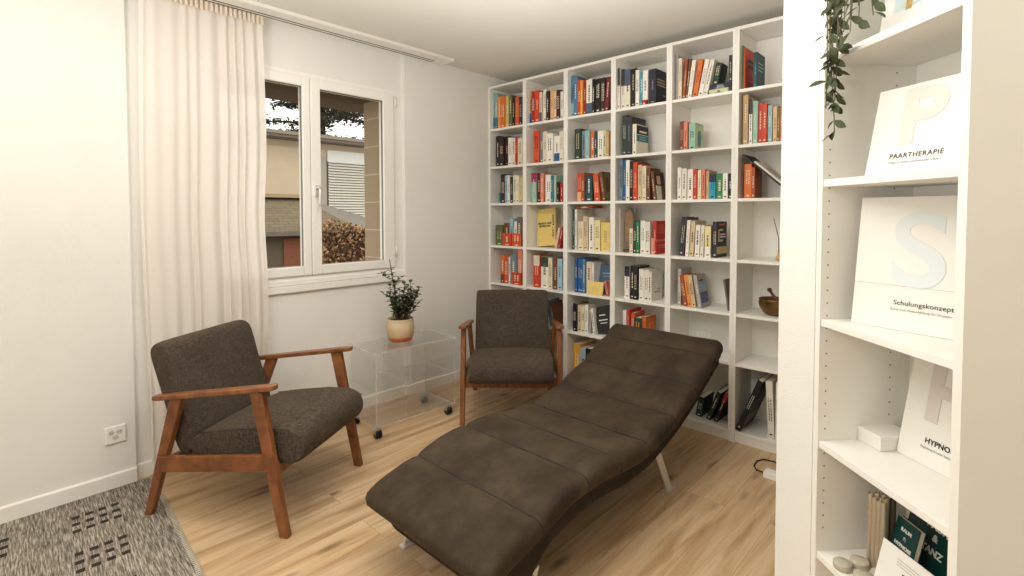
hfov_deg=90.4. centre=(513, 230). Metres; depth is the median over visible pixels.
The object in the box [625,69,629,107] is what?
book
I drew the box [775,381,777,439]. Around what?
binder
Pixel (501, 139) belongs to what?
book
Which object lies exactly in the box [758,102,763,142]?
book
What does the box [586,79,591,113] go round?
book
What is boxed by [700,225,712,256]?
book
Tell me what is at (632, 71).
book
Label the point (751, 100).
book
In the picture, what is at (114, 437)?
socket
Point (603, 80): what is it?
book
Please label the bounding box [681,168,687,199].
book
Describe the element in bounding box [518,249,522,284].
book
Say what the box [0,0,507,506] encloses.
wall
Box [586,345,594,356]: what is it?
book
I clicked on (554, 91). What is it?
book
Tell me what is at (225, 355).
cushion
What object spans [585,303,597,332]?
book
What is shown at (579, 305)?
book
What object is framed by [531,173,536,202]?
book
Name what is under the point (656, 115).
bookcase
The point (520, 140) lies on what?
book
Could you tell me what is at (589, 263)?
book
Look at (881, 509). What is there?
bundle
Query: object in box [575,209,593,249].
book
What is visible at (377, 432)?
casters
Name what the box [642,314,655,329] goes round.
book
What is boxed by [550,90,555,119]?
book
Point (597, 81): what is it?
book
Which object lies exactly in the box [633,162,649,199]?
book
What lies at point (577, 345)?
book
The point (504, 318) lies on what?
cushion
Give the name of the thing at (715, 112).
bookcase
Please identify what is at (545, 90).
book
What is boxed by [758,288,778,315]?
bowl
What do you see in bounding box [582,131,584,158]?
book
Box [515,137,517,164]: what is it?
book
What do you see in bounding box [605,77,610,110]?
book
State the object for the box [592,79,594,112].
book
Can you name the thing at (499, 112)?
book
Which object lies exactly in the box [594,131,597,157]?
book
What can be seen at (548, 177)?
book
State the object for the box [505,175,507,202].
book
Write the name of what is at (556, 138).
book
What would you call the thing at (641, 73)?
book
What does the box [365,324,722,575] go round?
chaise longue
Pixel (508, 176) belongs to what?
book
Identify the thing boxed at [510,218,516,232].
book
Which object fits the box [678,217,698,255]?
book
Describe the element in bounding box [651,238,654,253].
book
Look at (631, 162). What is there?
book
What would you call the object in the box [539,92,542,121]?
book
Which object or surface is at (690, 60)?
book
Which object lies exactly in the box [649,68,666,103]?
book
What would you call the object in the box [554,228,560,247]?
book
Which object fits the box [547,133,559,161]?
book
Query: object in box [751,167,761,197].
book
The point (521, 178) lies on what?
book
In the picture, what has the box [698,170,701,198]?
book
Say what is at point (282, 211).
garden shed
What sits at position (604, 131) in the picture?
book
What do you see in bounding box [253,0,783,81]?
ceiling
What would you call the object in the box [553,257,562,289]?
book
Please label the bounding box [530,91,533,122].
book
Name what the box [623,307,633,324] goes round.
book
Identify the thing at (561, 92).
book
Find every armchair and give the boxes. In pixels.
[144,320,362,538]
[459,290,563,425]
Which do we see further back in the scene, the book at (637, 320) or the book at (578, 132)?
the book at (578, 132)
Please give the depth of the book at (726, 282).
3.00 m
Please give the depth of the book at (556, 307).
3.90 m
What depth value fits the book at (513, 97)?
4.08 m
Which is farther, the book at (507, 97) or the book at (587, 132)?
the book at (507, 97)
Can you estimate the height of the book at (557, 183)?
0.149 m
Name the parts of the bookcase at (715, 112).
panel, shelf, shelf, shelf, shelf, shelf, panel, shelf, panel, shelf, panel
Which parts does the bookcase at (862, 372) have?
shelf, panel, shelf, shelf, shelf, shelf, panel, panel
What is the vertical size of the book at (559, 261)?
0.234 m
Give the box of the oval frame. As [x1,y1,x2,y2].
[623,207,634,251]
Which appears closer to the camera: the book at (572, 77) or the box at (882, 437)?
the box at (882, 437)
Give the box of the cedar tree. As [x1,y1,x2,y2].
[265,99,363,138]
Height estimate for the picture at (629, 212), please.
0.261 m
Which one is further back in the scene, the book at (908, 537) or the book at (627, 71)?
the book at (627, 71)
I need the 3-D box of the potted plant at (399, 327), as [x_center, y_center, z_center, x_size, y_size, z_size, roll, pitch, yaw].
[-0.724,0.443,3.275,0.272,0.520,0.235,1,2,39]
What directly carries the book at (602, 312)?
on the bookcase at (597, 121)
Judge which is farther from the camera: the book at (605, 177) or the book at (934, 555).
the book at (605, 177)
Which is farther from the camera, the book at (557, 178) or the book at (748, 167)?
the book at (557, 178)
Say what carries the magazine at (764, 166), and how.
on the magazine at (751, 159)
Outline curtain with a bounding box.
[138,0,268,470]
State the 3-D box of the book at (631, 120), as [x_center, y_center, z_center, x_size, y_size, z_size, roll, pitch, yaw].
[0.829,-0.630,3.452,0.042,0.254,0.188,2,3,43]
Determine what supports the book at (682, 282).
on the bookcase at (715, 112)
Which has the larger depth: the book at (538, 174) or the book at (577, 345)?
the book at (538, 174)
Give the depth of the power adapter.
2.54 m
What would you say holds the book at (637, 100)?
on the bookcase at (656, 115)
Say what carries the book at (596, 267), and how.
on the bookcase at (597, 121)
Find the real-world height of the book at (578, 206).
0.022 m
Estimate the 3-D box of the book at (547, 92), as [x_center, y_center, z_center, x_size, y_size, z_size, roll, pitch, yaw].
[0.304,-0.940,3.893,0.029,0.223,0.148,2,3,43]
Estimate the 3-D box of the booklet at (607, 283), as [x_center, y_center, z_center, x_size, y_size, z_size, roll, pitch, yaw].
[0.670,0.403,3.565,0.032,0.106,0.091,2,3,43]
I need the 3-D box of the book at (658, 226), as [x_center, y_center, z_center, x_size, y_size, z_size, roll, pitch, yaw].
[0.961,0.045,3.337,0.021,0.215,0.151,2,3,43]
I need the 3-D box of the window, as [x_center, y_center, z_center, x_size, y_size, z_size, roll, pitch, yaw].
[-1.253,-0.335,3.174,0.145,1.275,1.235,2,3,43]
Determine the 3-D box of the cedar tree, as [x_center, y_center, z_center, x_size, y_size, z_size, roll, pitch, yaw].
[-8.183,-2.996,20.450,7.124,7.391,6.205,0,2,2]
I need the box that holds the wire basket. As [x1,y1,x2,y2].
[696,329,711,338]
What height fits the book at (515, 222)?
0.200 m
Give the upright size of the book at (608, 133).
0.178 m
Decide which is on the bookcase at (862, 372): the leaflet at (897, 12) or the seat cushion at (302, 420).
the leaflet at (897, 12)
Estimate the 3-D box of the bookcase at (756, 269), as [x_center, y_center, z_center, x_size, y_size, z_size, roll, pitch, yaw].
[1.497,0.039,2.872,0.399,2.370,0.280,2,3,43]
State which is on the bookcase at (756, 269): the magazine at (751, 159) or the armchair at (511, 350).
the magazine at (751, 159)
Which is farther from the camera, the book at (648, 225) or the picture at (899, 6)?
the book at (648, 225)
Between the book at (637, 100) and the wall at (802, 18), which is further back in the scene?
the book at (637, 100)
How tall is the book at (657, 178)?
0.186 m
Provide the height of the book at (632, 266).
0.223 m
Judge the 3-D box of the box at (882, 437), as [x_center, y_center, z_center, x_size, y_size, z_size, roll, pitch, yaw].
[0.927,0.515,1.266,0.097,0.036,0.070,0,2,-7]
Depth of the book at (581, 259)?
3.67 m
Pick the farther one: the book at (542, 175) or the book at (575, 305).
the book at (542, 175)
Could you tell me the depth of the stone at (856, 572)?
1.20 m
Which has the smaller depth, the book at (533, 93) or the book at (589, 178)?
the book at (589, 178)
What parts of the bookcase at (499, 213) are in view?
panel, panel, shelf, shelf, shelf, shelf, shelf, panel, panel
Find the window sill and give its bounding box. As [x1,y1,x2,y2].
[268,270,404,294]
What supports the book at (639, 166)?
on the bookcase at (656, 115)
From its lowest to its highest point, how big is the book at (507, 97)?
0.255 m
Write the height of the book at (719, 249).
0.214 m
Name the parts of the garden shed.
door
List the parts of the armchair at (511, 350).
leg, armrest, rail, leg, rail, leg, rail, armrest, leg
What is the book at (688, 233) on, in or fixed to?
on the bookcase at (715, 112)
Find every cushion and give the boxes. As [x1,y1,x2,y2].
[150,320,269,453]
[190,387,362,462]
[468,347,553,383]
[475,290,548,348]
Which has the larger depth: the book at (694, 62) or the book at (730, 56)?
the book at (694, 62)
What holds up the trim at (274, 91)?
attached to the wall at (74, 358)
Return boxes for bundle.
[866,491,895,567]
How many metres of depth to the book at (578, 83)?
3.64 m
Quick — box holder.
[773,218,779,260]
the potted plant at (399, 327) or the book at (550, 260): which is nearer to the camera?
the potted plant at (399, 327)
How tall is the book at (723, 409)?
0.195 m
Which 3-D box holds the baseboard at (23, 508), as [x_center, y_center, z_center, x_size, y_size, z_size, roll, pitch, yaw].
[-2.634,1.234,1.689,0.012,0.072,2.260,2,3,43]
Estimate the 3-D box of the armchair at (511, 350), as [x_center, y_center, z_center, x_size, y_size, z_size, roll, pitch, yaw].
[-0.014,0.828,3.435,0.654,0.760,0.766,0,2,0]
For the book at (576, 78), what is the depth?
3.66 m
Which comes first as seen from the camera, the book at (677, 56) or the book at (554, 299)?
the book at (677, 56)
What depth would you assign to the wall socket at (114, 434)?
2.44 m
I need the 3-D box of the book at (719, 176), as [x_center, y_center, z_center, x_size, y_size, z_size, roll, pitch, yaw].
[1.252,-0.262,3.039,0.039,0.150,0.121,2,3,43]
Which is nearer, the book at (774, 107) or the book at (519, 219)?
the book at (774, 107)
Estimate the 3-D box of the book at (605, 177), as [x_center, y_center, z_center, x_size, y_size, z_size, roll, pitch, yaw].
[0.664,-0.308,3.587,0.056,0.206,0.151,2,3,43]
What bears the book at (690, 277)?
on the bookcase at (715, 112)
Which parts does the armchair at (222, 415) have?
leg, rail, rail, armrest, leg, leg, rail, armrest, leg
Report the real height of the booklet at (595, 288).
0.094 m
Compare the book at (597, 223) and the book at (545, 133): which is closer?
the book at (597, 223)
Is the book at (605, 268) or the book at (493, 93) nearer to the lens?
the book at (605, 268)
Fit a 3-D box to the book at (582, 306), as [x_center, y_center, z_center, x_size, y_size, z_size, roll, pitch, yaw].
[0.545,0.640,3.728,0.030,0.193,0.140,2,3,43]
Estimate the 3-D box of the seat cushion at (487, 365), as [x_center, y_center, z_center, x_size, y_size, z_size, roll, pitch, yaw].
[-0.015,0.857,3.343,0.524,0.184,0.582,0,2,0]
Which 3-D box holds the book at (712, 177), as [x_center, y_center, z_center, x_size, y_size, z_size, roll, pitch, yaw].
[1.219,-0.262,3.065,0.038,0.148,0.121,2,3,43]
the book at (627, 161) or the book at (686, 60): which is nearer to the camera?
the book at (686, 60)
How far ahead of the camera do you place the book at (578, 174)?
3.67 m
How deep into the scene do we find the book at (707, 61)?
3.03 m
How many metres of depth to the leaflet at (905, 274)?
1.15 m
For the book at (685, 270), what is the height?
0.229 m
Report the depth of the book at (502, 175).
4.19 m
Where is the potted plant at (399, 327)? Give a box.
[377,259,422,342]
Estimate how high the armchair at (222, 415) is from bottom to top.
0.760 m
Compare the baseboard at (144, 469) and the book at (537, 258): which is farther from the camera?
the book at (537, 258)
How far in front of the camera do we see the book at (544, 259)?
3.92 m
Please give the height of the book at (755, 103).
0.239 m
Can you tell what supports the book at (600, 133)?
on the bookcase at (597, 121)
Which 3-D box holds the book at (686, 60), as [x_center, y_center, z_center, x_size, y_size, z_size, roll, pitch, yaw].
[1.108,-0.928,3.179,0.033,0.244,0.176,2,3,43]
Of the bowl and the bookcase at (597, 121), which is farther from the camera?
the bookcase at (597, 121)
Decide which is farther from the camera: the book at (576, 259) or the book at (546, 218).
the book at (546, 218)
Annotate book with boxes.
[493,93,495,128]
[495,94,505,128]
[496,136,503,165]
[496,225,503,245]
[498,96,500,127]
[499,137,504,165]
[500,96,505,127]
[501,174,509,202]
[501,254,509,282]
[504,223,509,232]
[504,255,509,282]
[505,136,514,165]
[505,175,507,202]
[506,96,508,126]
[507,175,512,202]
[508,137,511,164]
[509,95,517,125]
[510,177,512,202]
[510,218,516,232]
[510,254,517,283]
[512,96,514,125]
[512,138,514,164]
[513,175,515,202]
[514,221,516,232]
[515,96,520,124]
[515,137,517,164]
[516,175,522,202]
[517,217,522,245]
[518,138,522,163]
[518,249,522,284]
[519,96,522,124]
[520,177,522,202]
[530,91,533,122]
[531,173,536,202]
[532,91,534,122]
[534,130,541,162]
[534,254,551,287]
[535,90,542,121]
[537,173,539,201]
[537,208,555,245]
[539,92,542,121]
[540,131,543,161]
[540,173,556,201]
[541,255,561,287]
[543,89,549,120]
[543,131,558,161]
[546,91,549,119]
[546,175,562,201]
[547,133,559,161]
[548,257,555,288]
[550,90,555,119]
[550,300,562,324]
[551,175,553,201]
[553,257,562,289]
[554,91,555,118]
[554,136,559,160]
[554,175,562,201]
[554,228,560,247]
[556,90,562,118]
[556,182,559,201]
[557,226,562,247]
[557,258,562,289]
[560,91,563,117]
[560,131,563,160]
[560,182,562,201]
[571,75,574,115]
[572,208,574,249]
[573,301,587,330]
[573,338,595,368]
[574,76,588,115]
[575,129,585,158]
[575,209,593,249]
[575,257,586,291]
[577,80,580,114]
[577,173,580,201]
[577,205,602,208]
[578,221,582,249]
[578,257,588,291]
[578,302,589,331]
[580,80,583,114]
[580,257,594,292]
[580,343,595,362]
[581,173,592,201]
[581,305,584,332]
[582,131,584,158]
[583,80,585,113]
[583,216,600,249]
[583,257,598,292]
[585,130,591,157]
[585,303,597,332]
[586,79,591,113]
[586,175,594,200]
[586,260,602,293]
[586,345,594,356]
[589,217,606,250]
[589,309,592,333]
[591,131,594,157]
[591,306,599,334]
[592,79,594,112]
[592,262,604,281]
[593,174,602,200]
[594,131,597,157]
[594,220,609,250]
[594,305,609,333]
[595,78,600,111]
[598,131,602,156]
[599,172,610,200]
[599,264,609,293]
[601,77,606,111]
[601,222,609,251]
[603,130,608,156]
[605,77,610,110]
[606,131,610,156]
[617,68,620,108]
[619,158,637,200]
[621,69,624,107]
[622,115,629,154]
[623,160,625,200]
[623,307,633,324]
[624,264,636,298]
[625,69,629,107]
[626,116,645,154]
[626,160,640,200]
[627,306,640,325]
[629,228,632,252]
[630,68,641,106]
[630,161,642,200]
[630,264,644,298]
[631,310,644,325]
[632,124,647,153]
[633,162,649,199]
[633,221,635,252]
[633,264,648,299]
[634,315,644,327]
[635,70,641,105]
[636,221,640,252]
[638,165,652,199]
[639,267,653,299]
[640,71,642,104]
[640,220,655,253]
[642,166,656,199]
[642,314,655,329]
[643,70,648,103]
[643,268,658,300]
[645,221,652,253]
[646,168,659,199]
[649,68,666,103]
[649,270,661,301]
[651,171,665,199]
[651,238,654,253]
[653,221,664,253]
[674,55,676,99]
[676,55,683,98]
[677,167,689,199]
[677,267,690,305]
[678,58,684,98]
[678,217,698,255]
[679,273,690,305]
[680,121,684,149]
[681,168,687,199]
[682,59,688,97]
[684,122,689,149]
[684,273,695,306]
[685,220,699,255]
[686,59,692,97]
[687,169,692,198]
[688,60,697,97]
[688,273,699,306]
[689,123,702,148]
[689,221,705,256]
[693,59,704,96]
[693,169,701,198]
[693,273,709,307]
[695,224,704,256]
[698,59,709,95]
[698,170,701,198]
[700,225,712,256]
[702,169,712,198]
[703,59,719,94]
[705,226,712,257]
[706,171,716,198]
[709,81,731,89]
[709,87,731,93]
[709,174,715,198]
[712,221,726,257]
[713,63,727,83]
[716,173,722,198]
[723,173,729,198]
[728,173,730,198]
[729,55,732,81]
[735,373,773,430]
[742,46,753,88]
[743,47,753,88]
[743,94,758,143]
[744,164,755,197]
[749,99,754,143]
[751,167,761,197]
[753,52,764,86]
[753,101,761,142]
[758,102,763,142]
[762,103,769,142]
[768,105,773,141]
[773,106,776,141]
[777,106,779,140]
[780,106,781,140]
[891,515,926,562]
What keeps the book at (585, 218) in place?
on the bookcase at (597, 121)
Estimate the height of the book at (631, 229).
0.163 m
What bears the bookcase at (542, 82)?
on the floor
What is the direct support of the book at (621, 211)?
on the bookcase at (656, 115)
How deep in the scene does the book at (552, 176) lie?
3.83 m
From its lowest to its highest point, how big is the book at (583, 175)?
0.205 m
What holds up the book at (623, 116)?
on the bookcase at (656, 115)
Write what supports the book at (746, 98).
on the bookcase at (756, 269)
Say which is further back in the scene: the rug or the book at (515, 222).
the book at (515, 222)
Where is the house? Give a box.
[265,128,364,216]
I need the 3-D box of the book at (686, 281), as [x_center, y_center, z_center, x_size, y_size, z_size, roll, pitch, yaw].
[1.114,0.370,3.178,0.054,0.196,0.131,2,3,43]
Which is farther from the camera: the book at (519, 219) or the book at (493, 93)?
the book at (493, 93)
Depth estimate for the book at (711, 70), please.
3.01 m
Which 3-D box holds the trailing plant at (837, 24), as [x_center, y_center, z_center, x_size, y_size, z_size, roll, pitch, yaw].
[0.804,-0.533,1.118,0.202,0.659,0.216,0,2,-3]
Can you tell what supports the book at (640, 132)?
on the bookcase at (656, 115)
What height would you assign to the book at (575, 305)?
0.202 m
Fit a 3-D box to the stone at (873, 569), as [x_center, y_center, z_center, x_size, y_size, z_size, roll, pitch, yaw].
[0.865,0.814,1.197,0.041,0.015,0.041,0,2,-3]
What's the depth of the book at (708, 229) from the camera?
3.04 m
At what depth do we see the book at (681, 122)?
3.13 m
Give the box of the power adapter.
[753,459,775,480]
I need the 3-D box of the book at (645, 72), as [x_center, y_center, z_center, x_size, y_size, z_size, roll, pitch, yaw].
[0.902,-0.925,3.351,0.035,0.228,0.151,2,3,43]
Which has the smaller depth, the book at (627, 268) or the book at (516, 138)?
the book at (627, 268)
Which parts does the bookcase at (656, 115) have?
panel, shelf, shelf, shelf, shelf, shelf, panel, panel, panel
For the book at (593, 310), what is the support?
on the bookcase at (597, 121)
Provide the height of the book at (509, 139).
0.224 m
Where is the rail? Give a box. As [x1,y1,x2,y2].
[203,0,454,65]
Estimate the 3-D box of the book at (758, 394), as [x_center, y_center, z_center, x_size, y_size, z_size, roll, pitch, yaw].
[1.412,0.992,2.968,0.146,0.323,0.241,2,3,43]
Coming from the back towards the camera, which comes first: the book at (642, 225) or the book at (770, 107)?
the book at (642, 225)
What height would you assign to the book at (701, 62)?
0.224 m
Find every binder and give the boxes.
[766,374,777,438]
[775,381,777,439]
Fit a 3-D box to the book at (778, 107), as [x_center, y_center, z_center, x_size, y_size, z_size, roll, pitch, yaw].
[1.481,-0.579,2.810,0.015,0.192,0.136,2,3,43]
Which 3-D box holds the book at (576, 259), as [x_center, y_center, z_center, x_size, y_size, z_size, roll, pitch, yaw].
[0.512,0.327,3.772,0.022,0.244,0.174,2,3,43]
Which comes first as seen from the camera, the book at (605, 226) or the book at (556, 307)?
the book at (605, 226)
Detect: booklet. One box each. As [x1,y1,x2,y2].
[588,281,603,295]
[604,280,609,295]
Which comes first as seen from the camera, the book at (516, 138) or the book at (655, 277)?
the book at (655, 277)
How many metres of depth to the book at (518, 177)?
4.08 m
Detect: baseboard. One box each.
[0,467,136,523]
[136,385,405,478]
[407,370,467,395]
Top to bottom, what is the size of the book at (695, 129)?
0.161 m
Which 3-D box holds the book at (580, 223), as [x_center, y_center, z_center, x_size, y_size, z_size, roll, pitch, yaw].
[0.536,0.037,3.745,0.043,0.206,0.152,2,3,43]
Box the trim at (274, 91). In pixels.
[265,81,370,113]
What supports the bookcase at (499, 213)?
on the floor
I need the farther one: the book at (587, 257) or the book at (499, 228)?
the book at (499, 228)
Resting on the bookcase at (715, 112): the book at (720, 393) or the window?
the book at (720, 393)
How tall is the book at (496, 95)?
0.294 m
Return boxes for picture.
[625,208,632,245]
[893,0,921,12]
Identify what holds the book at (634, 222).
on the bookcase at (656, 115)
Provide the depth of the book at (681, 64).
3.14 m
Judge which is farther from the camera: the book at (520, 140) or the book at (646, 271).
the book at (520, 140)
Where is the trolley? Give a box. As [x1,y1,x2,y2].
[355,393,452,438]
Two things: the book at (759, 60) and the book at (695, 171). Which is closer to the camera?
the book at (759, 60)
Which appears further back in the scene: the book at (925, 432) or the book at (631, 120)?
the book at (631, 120)
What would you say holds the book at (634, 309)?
on the bookcase at (656, 115)
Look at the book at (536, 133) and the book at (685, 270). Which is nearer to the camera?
the book at (685, 270)
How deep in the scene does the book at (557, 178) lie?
3.82 m
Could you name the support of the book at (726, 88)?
on the bookcase at (715, 112)
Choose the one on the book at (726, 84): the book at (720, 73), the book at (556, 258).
the book at (720, 73)
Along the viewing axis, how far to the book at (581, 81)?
3.62 m
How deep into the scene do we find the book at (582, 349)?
3.69 m
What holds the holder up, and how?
on the bookcase at (756, 269)
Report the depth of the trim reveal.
3.69 m
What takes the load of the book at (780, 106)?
on the bookcase at (756, 269)
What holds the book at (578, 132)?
on the bookcase at (597, 121)
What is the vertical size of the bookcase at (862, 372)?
2.370 m
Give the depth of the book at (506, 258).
4.18 m
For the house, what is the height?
3.070 m
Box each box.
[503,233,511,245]
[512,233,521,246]
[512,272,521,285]
[858,424,900,451]
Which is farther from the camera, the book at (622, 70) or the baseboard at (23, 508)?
the book at (622, 70)
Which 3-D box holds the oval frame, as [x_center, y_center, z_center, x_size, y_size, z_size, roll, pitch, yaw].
[0.791,-0.007,3.487,0.080,0.310,0.060,2,3,43]
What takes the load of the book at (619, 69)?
on the bookcase at (656, 115)
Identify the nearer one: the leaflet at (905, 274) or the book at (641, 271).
the leaflet at (905, 274)
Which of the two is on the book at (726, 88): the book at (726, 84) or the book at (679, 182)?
the book at (726, 84)
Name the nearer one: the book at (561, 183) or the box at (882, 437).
the box at (882, 437)
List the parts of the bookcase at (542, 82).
panel, panel, shelf, shelf, shelf, shelf, shelf, panel, panel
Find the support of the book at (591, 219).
on the bookcase at (597, 121)
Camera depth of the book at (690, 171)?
3.12 m
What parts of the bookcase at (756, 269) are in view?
panel, shelf, shelf, shelf, shelf, shelf, shelf, shelf, panel, panel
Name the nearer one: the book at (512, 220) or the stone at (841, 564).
the stone at (841, 564)
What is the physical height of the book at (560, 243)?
0.170 m
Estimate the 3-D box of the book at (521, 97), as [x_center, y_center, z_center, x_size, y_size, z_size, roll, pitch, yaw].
[0.101,-0.947,4.079,0.031,0.225,0.145,2,3,43]
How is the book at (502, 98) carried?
on the bookcase at (499, 213)
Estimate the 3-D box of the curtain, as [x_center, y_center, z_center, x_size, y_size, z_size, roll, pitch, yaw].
[-1.623,0.003,2.706,0.056,2.402,0.602,2,3,43]
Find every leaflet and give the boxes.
[851,195,957,339]
[865,73,960,175]
[874,538,933,575]
[880,0,950,31]
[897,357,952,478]
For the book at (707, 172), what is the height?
0.171 m
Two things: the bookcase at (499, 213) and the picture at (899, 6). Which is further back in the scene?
the bookcase at (499, 213)
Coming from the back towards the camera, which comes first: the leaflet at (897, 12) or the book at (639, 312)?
the book at (639, 312)
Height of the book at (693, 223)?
0.217 m
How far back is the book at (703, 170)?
3.06 m
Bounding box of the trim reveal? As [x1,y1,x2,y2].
[364,101,379,260]
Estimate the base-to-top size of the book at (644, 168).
0.223 m
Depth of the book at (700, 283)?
3.11 m
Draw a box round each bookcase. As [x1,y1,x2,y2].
[489,79,524,289]
[524,68,565,379]
[565,57,613,376]
[612,43,669,331]
[667,27,735,440]
[731,16,783,453]
[810,0,1023,575]
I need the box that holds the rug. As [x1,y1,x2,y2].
[0,476,205,575]
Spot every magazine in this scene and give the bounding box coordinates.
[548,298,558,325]
[743,154,780,185]
[754,161,780,183]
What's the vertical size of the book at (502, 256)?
0.229 m
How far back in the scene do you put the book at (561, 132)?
3.77 m
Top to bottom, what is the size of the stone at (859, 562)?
0.015 m
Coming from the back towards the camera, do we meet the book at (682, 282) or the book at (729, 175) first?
the book at (682, 282)
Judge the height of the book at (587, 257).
0.246 m
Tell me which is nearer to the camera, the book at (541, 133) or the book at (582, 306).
the book at (582, 306)
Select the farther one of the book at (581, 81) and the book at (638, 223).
the book at (581, 81)
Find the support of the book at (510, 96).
on the bookcase at (499, 213)
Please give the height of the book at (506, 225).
0.185 m
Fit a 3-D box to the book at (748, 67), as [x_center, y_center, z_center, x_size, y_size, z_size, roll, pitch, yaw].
[1.360,-0.916,2.937,0.012,0.237,0.160,2,3,43]
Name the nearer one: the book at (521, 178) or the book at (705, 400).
the book at (705, 400)
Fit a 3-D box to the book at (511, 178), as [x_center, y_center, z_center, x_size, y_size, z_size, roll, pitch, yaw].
[0.033,-0.331,4.185,0.031,0.214,0.153,2,3,43]
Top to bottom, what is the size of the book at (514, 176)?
0.225 m
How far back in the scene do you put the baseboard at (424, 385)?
3.85 m
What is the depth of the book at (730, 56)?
2.93 m
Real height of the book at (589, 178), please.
0.185 m
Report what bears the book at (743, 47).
on the bookcase at (756, 269)
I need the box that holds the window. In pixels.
[264,64,397,282]
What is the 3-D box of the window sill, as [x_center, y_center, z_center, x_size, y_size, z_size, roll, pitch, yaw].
[-1.236,0.336,3.202,0.023,0.071,1.305,2,3,43]
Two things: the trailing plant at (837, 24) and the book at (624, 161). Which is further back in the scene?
the book at (624, 161)
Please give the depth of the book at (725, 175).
2.96 m
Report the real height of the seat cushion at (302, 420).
0.184 m
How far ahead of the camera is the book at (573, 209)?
3.72 m
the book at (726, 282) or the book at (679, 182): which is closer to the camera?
the book at (726, 282)
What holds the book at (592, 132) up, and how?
on the bookcase at (597, 121)
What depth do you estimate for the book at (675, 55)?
3.15 m
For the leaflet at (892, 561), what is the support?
on the bookcase at (862, 372)
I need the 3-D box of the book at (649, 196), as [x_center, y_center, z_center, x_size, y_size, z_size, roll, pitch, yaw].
[0.920,-0.302,3.353,0.024,0.210,0.140,2,3,43]
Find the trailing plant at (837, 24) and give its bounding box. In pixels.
[809,0,885,142]
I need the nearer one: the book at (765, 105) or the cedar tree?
the book at (765, 105)
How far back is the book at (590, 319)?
3.64 m
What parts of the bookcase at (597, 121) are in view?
panel, shelf, shelf, shelf, shelf, panel, shelf, shelf, panel, panel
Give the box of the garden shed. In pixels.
[265,194,364,267]
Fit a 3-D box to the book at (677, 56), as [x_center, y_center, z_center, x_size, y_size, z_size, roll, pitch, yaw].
[1.075,-0.945,3.218,0.011,0.276,0.191,2,3,43]
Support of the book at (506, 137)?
on the bookcase at (499, 213)
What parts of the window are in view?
sash, handle, sash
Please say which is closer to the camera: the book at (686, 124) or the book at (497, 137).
the book at (686, 124)
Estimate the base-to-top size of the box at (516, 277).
0.100 m
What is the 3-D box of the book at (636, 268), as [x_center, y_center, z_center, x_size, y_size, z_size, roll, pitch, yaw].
[0.863,0.349,3.440,0.027,0.222,0.163,2,3,43]
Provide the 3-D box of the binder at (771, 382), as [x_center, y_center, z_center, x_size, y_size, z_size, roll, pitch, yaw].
[1.497,0.996,2.905,0.051,0.319,0.221,2,3,43]
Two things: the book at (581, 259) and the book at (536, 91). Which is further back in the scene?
the book at (536, 91)
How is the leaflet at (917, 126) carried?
on the bookcase at (862, 372)
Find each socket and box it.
[104,424,125,445]
[112,435,118,440]
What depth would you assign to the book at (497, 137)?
4.21 m
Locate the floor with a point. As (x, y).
(718, 517)
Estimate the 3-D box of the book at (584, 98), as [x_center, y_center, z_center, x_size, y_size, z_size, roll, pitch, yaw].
[0.560,-0.945,3.676,0.020,0.247,0.166,2,3,43]
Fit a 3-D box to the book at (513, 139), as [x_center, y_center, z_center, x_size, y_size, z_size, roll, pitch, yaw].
[0.055,-0.636,4.153,0.031,0.221,0.164,2,3,43]
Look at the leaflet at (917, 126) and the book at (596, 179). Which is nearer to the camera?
the leaflet at (917, 126)
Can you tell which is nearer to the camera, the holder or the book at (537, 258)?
the holder
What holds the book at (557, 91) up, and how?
on the bookcase at (542, 82)
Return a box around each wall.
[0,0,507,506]
[775,0,820,575]
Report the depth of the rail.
3.08 m
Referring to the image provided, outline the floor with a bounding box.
[137,380,775,575]
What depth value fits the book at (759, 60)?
2.85 m
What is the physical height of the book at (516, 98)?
0.232 m
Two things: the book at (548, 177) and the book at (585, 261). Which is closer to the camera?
the book at (585, 261)
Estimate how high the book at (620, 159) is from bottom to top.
0.288 m
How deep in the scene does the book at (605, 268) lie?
3.63 m
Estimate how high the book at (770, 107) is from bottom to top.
0.204 m
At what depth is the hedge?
6.62 m
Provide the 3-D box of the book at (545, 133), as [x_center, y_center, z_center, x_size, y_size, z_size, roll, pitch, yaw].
[0.287,-0.637,3.928,0.038,0.236,0.152,2,3,43]
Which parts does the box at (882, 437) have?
lid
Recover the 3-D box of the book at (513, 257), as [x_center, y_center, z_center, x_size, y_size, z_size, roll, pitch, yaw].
[0.052,0.315,4.187,0.068,0.242,0.167,2,3,43]
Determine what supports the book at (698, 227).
on the bookcase at (715, 112)

